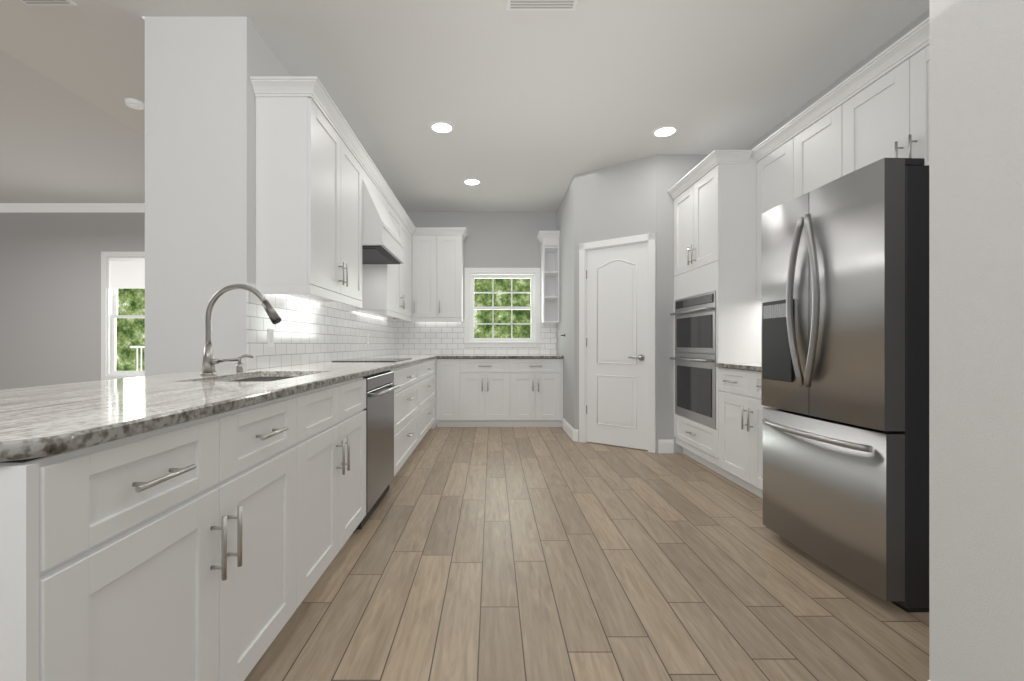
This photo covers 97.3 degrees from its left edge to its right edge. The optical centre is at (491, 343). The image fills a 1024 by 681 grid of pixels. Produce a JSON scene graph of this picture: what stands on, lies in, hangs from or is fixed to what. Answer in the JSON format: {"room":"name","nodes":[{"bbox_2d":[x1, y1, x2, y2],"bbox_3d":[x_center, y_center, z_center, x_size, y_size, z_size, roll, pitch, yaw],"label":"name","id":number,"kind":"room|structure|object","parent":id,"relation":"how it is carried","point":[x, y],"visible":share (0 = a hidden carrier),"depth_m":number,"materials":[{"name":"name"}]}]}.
{"room":"kitchen","nodes":[
{"label":"kitchen","id":0,"kind":"room"},
{"bbox_2d":[0,49,144,202],"bbox_3d":[-5.640,-1.988,1.645,5.120,0.100,9.290,0,0,0],"label":"wall","id":1,"kind":"structure","parent":0,"point":[59,143],"depth_m":4.44,"materials":[{"name":"grey paint"}]},
{"bbox_2d":[145,17,392,375],"bbox_3d":[-1.673,-0.488,4.415,0.575,3.100,3.750,0,0,0],"label":"wall","id":2,"kind":"structure","parent":0,"point":[200,174],"depth_m":2.54,"materials":[{"name":"grey paint"}]},
{"bbox_2d":[251,80,365,303],"bbox_3d":[-1.221,-0.938,3.157,0.322,1.179,1.053,0,0,0],"label":"upper cabinet","id":3,"kind":"object","parent":2,"relation":"attached to","point":[334,222],"depth_m":2.63,"materials":[{"name":"white wood"}]},
{"bbox_2d":[247,282,392,369],"bbox_3d":[-1.382,-0.343,4.412,0.006,0.980,3.744,0,0,0],"label":"tile backsplash","id":4,"kind":"structure","parent":2,"relation":"attached to","point":[307,330],"depth_m":3.42,"materials":[{"name":"white tile"}]},
{"bbox_2d":[268,329,273,346],"bbox_3d":[-1.375,-0.038,2.800,0.007,0.114,0.070,0,0,0],"label":"outlet","id":5,"kind":"object","parent":4,"relation":"attached to","point":[270,337],"depth_m":2.80,"materials":[{"name":"white plastic"}]},
{"bbox_2d":[354,264,401,315],"bbox_3d":[-1.221,-0.938,4.901,0.322,1.179,0.701,0,0,0],"label":"upper cabinet","id":6,"kind":"object","parent":2,"relation":"attached to","point":[383,281],"depth_m":4.55,"materials":[{"name":"white wood"}]},
{"bbox_2d":[362,156,405,263],"bbox_3d":[-1.139,-1.171,4.117,0.485,0.714,0.863,0,0,0],"label":"range hood","id":7,"kind":"object","parent":2,"relation":"attached to","point":[383,216],"depth_m":3.98,"materials":[{"name":"white wood"}]},
{"bbox_2d":[383,220,413,319],"bbox_3d":[-1.221,-0.938,5.602,0.322,1.179,0.702,0,0,0],"label":"upper cabinet","id":8,"kind":"object","parent":2,"relation":"attached to","point":[408,268],"depth_m":5.76,"materials":[{"name":"white wood"}]},
{"bbox_2d":[0,212,555,389],"bbox_3d":[-2.700,-0.488,6.370,11.000,3.100,0.160,0,0,0],"label":"wall","id":9,"kind":"structure","parent":0,"point":[50,298],"depth_m":6.29,"materials":[{"name":"grey paint"}]},
{"bbox_2d":[0,203,144,212],"bbox_3d":[-5.080,-1.888,6.245,6.240,0.100,0.090,0,0,0],"label":"crown molding","id":10,"kind":"structure","parent":9,"relation":"attached to","point":[72,207],"depth_m":6.24,"materials":[{"name":"white wood"}]},
{"bbox_2d":[101,252,144,379],"bbox_3d":[-4.900,-0.388,6.340,1.100,1.800,0.140,0,0,0],"label":"window","id":11,"kind":"structure","parent":9,"relation":"in","point":[122,270],"depth_m":6.30,"materials":[{"name":"white wood"}]},
{"bbox_2d":[414,228,437,319],"bbox_3d":[-0.895,-0.938,6.122,0.330,1.179,0.330,0,0,0],"label":"upper cabinet","id":12,"kind":"object","parent":9,"relation":"attached to","point":[425,239],"depth_m":5.96,"materials":[{"name":"white wood"}]},
{"bbox_2d":[438,228,465,319],"bbox_3d":[-0.565,-0.938,6.122,0.330,1.179,0.330,0,0,0],"label":"upper cabinet","id":13,"kind":"object","parent":9,"relation":"attached to","point":[450,240],"depth_m":5.96,"materials":[{"name":"white wood"}]},
{"bbox_2d":[393,319,555,354],"bbox_3d":[-0.242,-0.101,6.287,2.285,0.495,0.006,0,0,0],"label":"tile backsplash","id":14,"kind":"structure","parent":9,"relation":"attached to","point":[428,338],"depth_m":6.28,"materials":[{"name":"white tile"}]},
{"bbox_2d":[464,268,541,346],"bbox_3d":[0.147,-0.508,6.327,1.085,1.110,0.165,0,0,0],"label":"kitchen window","id":15,"kind":"structure","parent":9,"relation":"in","point":[472,274],"depth_m":6.29,"materials":[{"name":"white wood"}]},
{"bbox_2d":[537,231,559,322],"bbox_3d":[0.760,-0.890,6.107,0.273,1.205,0.360,0,0,0],"label":"cabinet","id":16,"kind":"object","parent":9,"relation":"attached to","point":[549,241],"depth_m":6.13,"materials":[{"name":"white wood"}]},
{"bbox_2d":[0,0,928,211],"bbox_3d":[-0.140,-1.943,1.645,5.880,0.190,9.290,0,0,0],"label":"ceiling","id":17,"kind":"structure","parent":0,"point":[538,110],"depth_m":3.02,"materials":[{"name":"white paint"}]},
{"bbox_2d":[20,0,76,5],"bbox_3d":[-2.395,-1.842,2.350,0.270,0.010,0.200,0,0,0],"label":"ceiling vent","id":18,"kind":"object","parent":17,"relation":"in","point":[49,3],"visible":1,"depth_m":2.43,"materials":[{"name":"white metal"}]},
{"bbox_2d":[124,98,144,109],"bbox_3d":[-2.730,-1.830,3.440,0.124,0.036,0.124,0,0,0],"label":"smoke detector","id":19,"kind":"object","parent":17,"relation":"attached to","point":[134,103],"visible":0.98,"depth_m":3.42,"materials":[{"name":"white plastic"}]},
{"bbox_2d":[430,121,453,133],"bbox_3d":[-0.427,-1.845,3.840,0.208,0.006,0.208,0,0,0],"label":"recessed light","id":20,"kind":"object","parent":17,"relation":"in","point":[440,127],"visible":1,"depth_m":3.83,"materials":[{"name":"white"}]},
{"bbox_2d":[463,179,480,184],"bbox_3d":[-0.228,-1.845,5.129,0.208,0.006,0.208,0,0,0],"label":"recessed light","id":21,"kind":"object","parent":17,"relation":"in","point":[471,181],"visible":1,"depth_m":5.11,"materials":[{"name":"white"}]},
{"bbox_2d":[506,0,577,10],"bbox_3d":[0.270,-1.842,2.377,0.380,0.010,0.215,0,0,0],"label":"ceiling vent","id":22,"kind":"object","parent":17,"relation":"in","point":[541,5],"visible":1,"depth_m":2.44,"materials":[{"name":"white metal"}]},
{"bbox_2d":[652,126,677,136],"bbox_3d":[1.504,-1.845,3.913,0.208,0.006,0.208,0,0,0],"label":"recessed light","id":23,"kind":"object","parent":17,"relation":"in","point":[664,131],"visible":1,"depth_m":3.90,"materials":[{"name":"white"}]},
{"bbox_2d":[556,177,573,427],"bbox_3d":[0.955,-0.438,5.611,0.110,3.000,1.359,0,0,0],"label":"wall","id":24,"kind":"structure","parent":0,"point":[565,228],"depth_m":5.36,"materials":[{"name":"grey paint"}]},
{"bbox_2d":[244,425,928,680],"bbox_3d":[-2.700,1.092,1.745,11.000,0.060,9.490,0,0,0],"label":"floor","id":25,"kind":"structure","parent":0,"point":[511,554],"depth_m":1.96,"materials":[{"name":"brown wood"}]},
{"bbox_2d":[0,284,439,680],"bbox_3d":[-1.131,0.390,3.475,0.900,1.342,5.623,0,0,0],"label":"base cabinet","id":26,"kind":"object","parent":25,"relation":"on","point":[207,521],"depth_m":1.08,"materials":[{"name":"white wood"}]},
{"bbox_2d":[0,354,563,463],"bbox_3d":[-0.342,0.162,3.475,2.477,0.030,5.623,0,0,0],"label":"countertop","id":27,"kind":"structure","parent":26,"relation":"on","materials":[{"name":"grey stone"}]},
{"bbox_2d":[200,284,281,375],"bbox_3d":[-1.173,-0.067,2.107,0.392,0.428,0.094,0,0,0],"label":"faucet","id":28,"kind":"object","parent":27,"relation":"on","point":[208,365],"depth_m":2.10,"materials":[{"name":"silver metal"}]},
{"bbox_2d":[236,354,254,371],"bbox_3d":[-1.305,0.101,2.380,0.092,0.093,0.032,0,0,0],"label":"soap dispenser","id":29,"kind":"object","parent":27,"relation":"on","point":[239,366],"depth_m":2.37,"materials":[{"name":"silver metal"}]},
{"bbox_2d":[331,358,411,361],"bbox_3d":[-1.065,0.142,4.115,0.530,0.008,0.770,0,0,0],"label":"cooktop","id":30,"kind":"object","parent":27,"relation":"in","point":[355,359],"depth_m":3.82,"materials":[{"name":"black glass"}]},
{"bbox_2d":[376,368,403,507],"bbox_3d":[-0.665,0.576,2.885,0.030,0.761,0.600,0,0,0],"label":"dishwasher","id":31,"kind":"object","parent":25,"relation":"on","point":[389,385],"depth_m":3.05,"materials":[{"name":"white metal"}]},
{"bbox_2d":[440,355,563,426],"bbox_3d":[0.108,0.604,5.957,1.577,0.915,0.660,0,0,0],"label":"base cabinet","id":32,"kind":"object","parent":25,"relation":"on","point":[476,390],"depth_m":5.66,"materials":[{"name":"white wood"}]},
{"bbox_2d":[668,150,760,479],"bbox_3d":[2.056,-0.215,3.922,0.702,2.555,0.924,0,0,0],"label":"tall cabinet","id":33,"kind":"object","parent":25,"relation":"on","point":[717,305],"visible":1,"depth_m":3.63,"materials":[{"name":"white wood"}]},
{"bbox_2d":[715,363,767,497],"bbox_3d":[2.070,0.605,3.079,0.675,0.915,0.878,0,0,0],"label":"base cabinet","id":34,"kind":"object","parent":25,"relation":"on","point":[740,434],"visible":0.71,"depth_m":3.21,"materials":[{"name":"white wood"}]},
{"bbox_2d":[715,363,767,374],"bbox_3d":[2.073,0.162,3.078,0.668,0.030,0.876,0,0,0],"label":"countertop","id":35,"kind":"structure","parent":34,"relation":"on","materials":[{"name":"grey stone"}]},
{"bbox_2d":[761,158,928,612],"bbox_3d":[1.913,0.167,2.151,0.935,1.790,0.759,0,0,-2],"label":"refrigerator","id":36,"kind":"object","parent":25,"relation":"on","point":[845,330],"visible":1,"depth_m":1.90,"materials":[{"name":"grey metal"}]},
{"bbox_2d":[574,155,656,452],"bbox_3d":[1.286,-0.438,4.703,0.890,3.000,0.110,0,0,38],"label":"wall","id":37,"kind":"structure","parent":0,"point":[616,201],"depth_m":4.67,"materials":[{"name":"grey paint"}]},
{"bbox_2d":[586,242,647,449],"bbox_3d":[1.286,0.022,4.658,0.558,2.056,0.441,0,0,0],"label":"pantry door","id":38,"kind":"structure","parent":37,"relation":"in","point":[617,348],"depth_m":4.64,"materials":[{"name":"white wood"}]},
{"bbox_2d":[579,233,655,452],"bbox_3d":[1.303,-0.011,4.678,0.813,2.146,0.129,0,0,38],"label":"door frame","id":39,"kind":"structure","parent":37,"relation":"attached to","point":[650,239],"depth_m":4.54,"materials":[{"name":"white wood"}]},
{"bbox_2d":[657,154,708,452],"bbox_3d":[2.109,-0.438,4.444,1.002,3.000,0.112,0,0,0],"label":"wall","id":40,"kind":"structure","parent":0,"point":[673,169],"depth_m":4.39,"materials":[{"name":"grey paint"}]},
{"bbox_2d":[746,9,928,149],"bbox_3d":[2.510,-0.438,2.819,0.200,3.000,3.138,0,0,0],"label":"wall","id":41,"kind":"structure","parent":0,"point":[890,41],"depth_m":3.02,"materials":[{"name":"grey paint"}]},
{"bbox_2d":[755,85,842,298],"bbox_3d":[2.237,-0.925,3.089,0.340,1.154,0.856,0,0,0],"label":"upper cabinet","id":42,"kind":"object","parent":41,"relation":"attached to","point":[805,156],"depth_m":3.00,"materials":[{"name":"white wood"}]},
{"bbox_2d":[843,21,928,175],"bbox_3d":[2.237,-1.151,2.228,0.340,0.704,0.856,0,0,0],"label":"upper cabinet","id":43,"kind":"object","parent":41,"relation":"attached to","point":[876,108],"depth_m":2.33,"materials":[{"name":"white wood"}]},
{"bbox_2d":[929,0,1023,680],"bbox_3d":[2.007,-0.438,-0.875,1.585,3.000,4.250,0,0,0],"label":"wall","id":44,"kind":"structure","parent":0,"point":[976,340],"depth_m":1.13,"materials":[{"name":"grey paint"}]},
{"bbox_2d":[562,418,930,680],"bbox_3d":[-3.217,0.997,1.645,9.966,0.130,9.290,0,0,0],"label":"baseboard","id":45,"kind":"structure","parent":44,"relation":"attached to","point":[665,446],"depth_m":4.38,"materials":[{"name":"white wood"}]},
{"label":"outside","id":46,"kind":"structure","parent":0,"visible":0},
{"bbox_2d":[117,279,530,370],"bbox_3d":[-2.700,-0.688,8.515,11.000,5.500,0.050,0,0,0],"label":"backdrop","id":47,"kind":"structure","parent":46,"point":[130,331],"depth_m":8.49,"materials":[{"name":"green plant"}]},
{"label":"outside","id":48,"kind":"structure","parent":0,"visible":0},
{"bbox_2d":[130,346,144,370],"bbox_3d":[-4.780,0.547,7.200,1.999,1.030,0.040,0,0,0],"label":"balcony railing","id":49,"kind":"object","parent":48,"point":[137,347],"visible":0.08,"depth_m":7.19,"materials":[{"name":"white"}]}
]}

